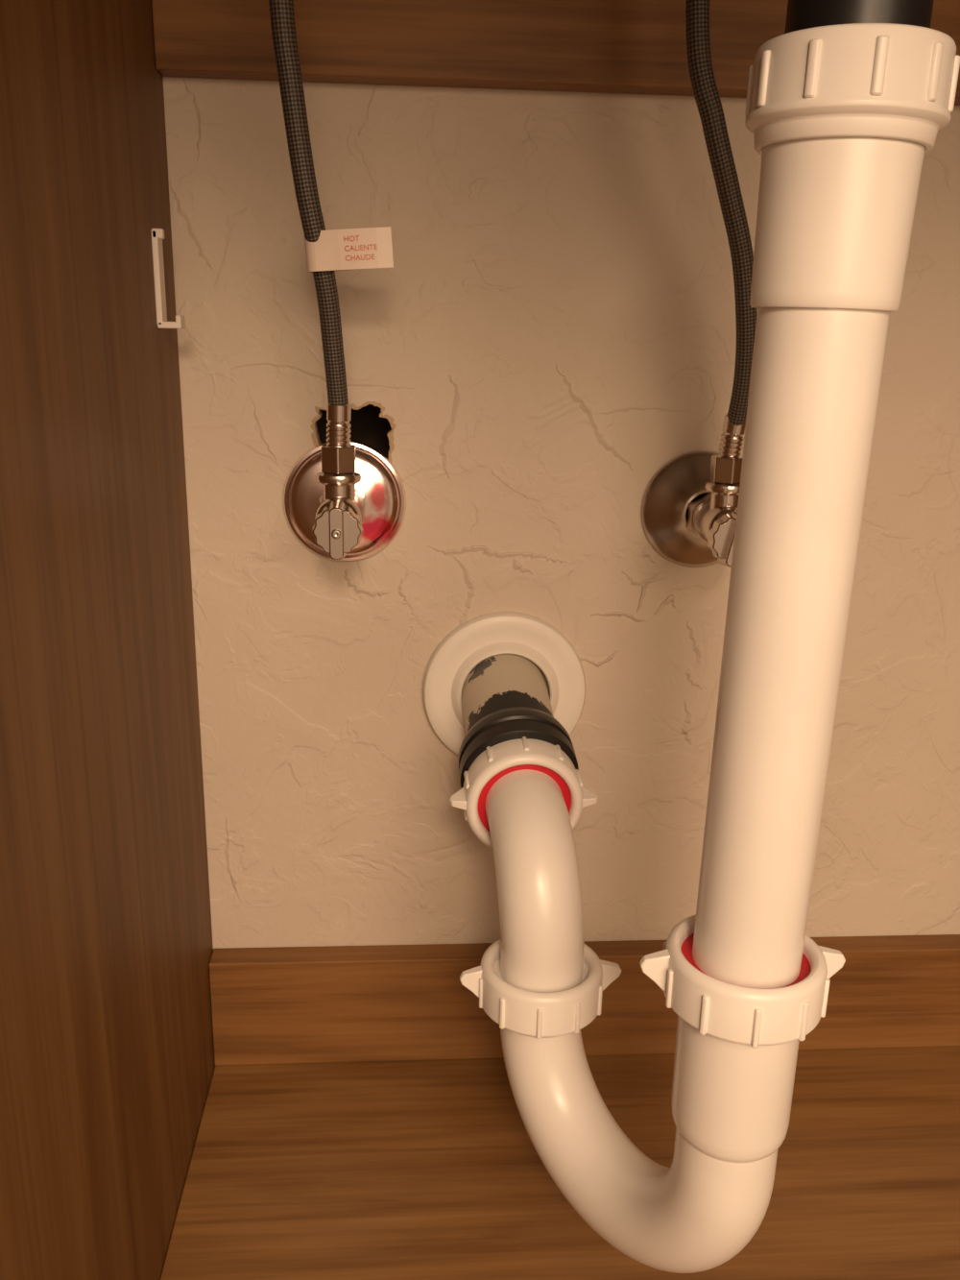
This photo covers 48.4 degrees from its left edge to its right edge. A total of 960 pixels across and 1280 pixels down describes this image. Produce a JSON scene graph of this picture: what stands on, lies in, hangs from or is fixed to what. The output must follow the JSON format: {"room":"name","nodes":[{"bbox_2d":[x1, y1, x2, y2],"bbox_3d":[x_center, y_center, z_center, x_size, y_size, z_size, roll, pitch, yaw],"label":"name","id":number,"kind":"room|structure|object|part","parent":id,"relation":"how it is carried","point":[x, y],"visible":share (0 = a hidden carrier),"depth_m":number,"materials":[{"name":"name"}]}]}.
{"room":"under-sink cabinet","nodes":[
{"label":"under-sink cabinet","id":0,"kind":"room"},
{"bbox_2d":[160,1045,959,1279],"bbox_3d":[0.223,0.321,0.366,0.708,0.020,0.560,0,16,-4],"label":"floor","id":1,"kind":"structure","parent":0,"point":[403,1170],"depth_m":0.52,"materials":[{"name":"brown wood"}]},
{"bbox_2d":[0,0,215,1279],"bbox_3d":[-0.133,0.036,0.257,0.018,0.614,0.560,0,16,-4],"label":"panel","id":2,"kind":"object","parent":1,"relation":"on","point":[107,1050],"visible":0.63,"depth_m":0.36,"materials":[{"name":"brown wood"}]},
{"bbox_2d":[151,228,185,328],"bbox_3d":[-0.133,-0.153,0.455,0.010,0.040,0.010,0,16,-4],"label":"clip","id":3,"kind":"object","parent":2,"relation":"attached to","point":[157,234],"visible":1,"depth_m":0.45,"materials":[{"name":"white plastic"}]},
{"bbox_2d":[208,934,959,1065],"bbox_3d":[0.206,0.203,0.615,0.708,0.065,0.015,0,16,-4],"label":"rail","id":4,"kind":"object","parent":1,"relation":"on","point":[384,1002],"visible":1,"depth_m":0.59,"materials":[{"name":"brown wood"}]},
{"bbox_3d":[0.238,-0.269,0.180,0.820,0.030,0.585,0,16,-4],"label":"countertop","id":5,"kind":"structure","parent":1,"relation":"on","visible":0},
{"bbox_2d":[692,0,959,989],"bbox_3d":[0.096,-0.069,0.305,0.052,0.430,0.053,13,20,36],"label":"drain pipe","id":6,"kind":"object","parent":5,"relation":"in","point":[845,107],"visible":0.98,"depth_m":0.29,"materials":[{"name":"white plastic"}]},
{"bbox_2d":[749,136,925,312],"bbox_3d":[0.097,-0.117,0.291,0.042,0.054,0.042,0,16,-4],"label":"socket","id":7,"kind":"object","parent":6,"relation":"attached to","point":[835,215],"depth_m":0.28,"materials":[{"name":"white plastic"}]},
{"bbox_2d":[162,75,959,948],"bbox_3d":[0.213,-0.066,0.550,0.820,0.690,0.014,0,16,-4],"label":"wall","id":8,"kind":"structure","parent":0,"point":[551,326],"depth_m":0.53,"materials":[{"name":"paint"}]},
{"bbox_2d":[283,440,406,561],"bbox_3d":[-0.064,-0.059,0.492,0.060,0.061,0.071,0,16,-4],"label":"shutoff valve","id":9,"kind":"object","parent":8,"relation":"attached to","point":[345,503],"visible":0.99,"depth_m":0.51,"materials":[{"name":"chrome"},{"name":"polished chrome"}]},
{"bbox_2d":[268,0,351,447],"bbox_3d":[-0.066,-0.198,0.419,0.014,0.250,0.054,7,17,18],"label":"supply hose","id":10,"kind":"object","parent":9,"relation":"attached to","point":[281,12],"visible":1,"depth_m":0.42,"materials":[{"name":"metal"}]},
{"bbox_2d":[303,226,393,272],"bbox_3d":[-0.053,-0.157,0.430,0.036,0.018,0.011,2,16,2],"label":"tag","id":11,"kind":"object","parent":10,"relation":"attached to","point":[368,248],"visible":1,"depth_m":0.43,"materials":[{"name":"white paper"}]},
{"bbox_3d":[-0.062,-0.047,0.465,0.022,0.026,0.012,0,16,-4],"label":"valve handle","id":12,"kind":"part","parent":9,"relation":"part of","materials":[{"name":"silver metal"}]},
{"bbox_2d":[316,471,361,500],"bbox_3d":[-0.063,-0.072,0.478,0.020,0.026,0.020,0,16,-4],"label":"outlet","id":13,"kind":"object","parent":9,"relation":"attached to","point":[337,485],"depth_m":0.47,"materials":[{"name":"silver metal"}]},
{"bbox_2d":[310,401,396,462],"bbox_3d":[-0.061,-0.098,0.517,0.041,0.036,0.004,0,16,-4],"label":"hole edge","id":14,"kind":"object","parent":8,"relation":"attached to","point":[314,435],"visible":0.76,"depth_m":0.51,"materials":[{"name":"paint"}]},
{"bbox_2d":[316,404,391,458],"bbox_3d":[-0.063,-0.108,0.550,0.090,0.080,0.047,0,16,-4],"label":"hole","id":15,"kind":"object","parent":8,"relation":"attached to","point":[368,427],"visible":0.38,"depth_m":0.57,"materials":[{"name":"black"}]},
{"bbox_2d":[151,0,959,105],"bbox_3d":[0.216,-0.289,0.470,0.708,0.096,0.015,0,16,-4],"label":"rail","id":16,"kind":"object","parent":8,"relation":"attached to","point":[605,46],"visible":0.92,"depth_m":0.46,"materials":[{"name":"brown wood"}]},
{"bbox_2d":[422,611,845,1273],"bbox_3d":[0.040,0.122,0.462,0.100,0.215,0.267,-4,17,-17],"label":"trap","id":17,"kind":"object","parent":8,"relation":"attached to","point":[487,698],"visible":0.96,"depth_m":0.44,"materials":[{"name":"beige plastic"}]},
{"bbox_2d":[477,764,571,832],"bbox_3d":[0.020,0.073,0.485,0.043,0.043,0.009,0,16,-4],"label":"washer","id":18,"kind":"object","parent":17,"relation":"in","point":[494,781],"depth_m":0.47,"materials":[{"name":"rubber"}]},
{"bbox_3d":[0.026,0.147,0.460,0.070,0.020,0.054,0,16,-4],"label":"slip nut arm","id":19,"kind":"part","parent":17,"relation":"part of","materials":[{"name":"white plastic"}]},
{"bbox_3d":[0.026,0.144,0.459,0.041,0.003,0.041,0,16,-4],"label":"washer arm","id":20,"kind":"part","parent":17,"relation":"part of","materials":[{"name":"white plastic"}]},
{"bbox_2d":[680,932,811,987],"bbox_3d":[0.088,0.108,0.357,0.043,0.004,0.043,1,16,-1],"label":"washer","id":21,"kind":"object","parent":17,"relation":"in","point":[691,976],"depth_m":0.35,"materials":[{"name":"rubber"}]},
{"bbox_2d":[641,450,742,567],"bbox_3d":[0.112,-0.057,0.504,0.059,0.061,0.071,0,16,-4],"label":"shutoff valve","id":22,"kind":"object","parent":8,"relation":"attached to","point":[689,507],"visible":0.76,"depth_m":0.52,"materials":[{"name":"silver metal"}]},
{"bbox_2d":[685,0,757,458],"bbox_3d":[0.102,-0.196,0.429,0.023,0.253,0.064,16,22,40],"label":"supply hose","id":23,"kind":"object","parent":22,"relation":"attached to","point":[706,93],"visible":0.91,"depth_m":0.42,"materials":[{"name":"metal"}]},
{"bbox_2d":[704,481,740,509],"bbox_3d":[0.113,-0.069,0.491,0.020,0.026,0.020,0,16,-4],"label":"outlet","id":24,"kind":"object","parent":22,"relation":"attached to","point":[724,495],"depth_m":0.49,"materials":[{"name":"silver metal"}]},
{"bbox_3d":[0.114,-0.044,0.478,0.022,0.026,0.012,0,16,-4],"label":"valve handle","id":25,"kind":"part","parent":22,"relation":"part of","materials":[{"name":"silver metal"}]}
]}

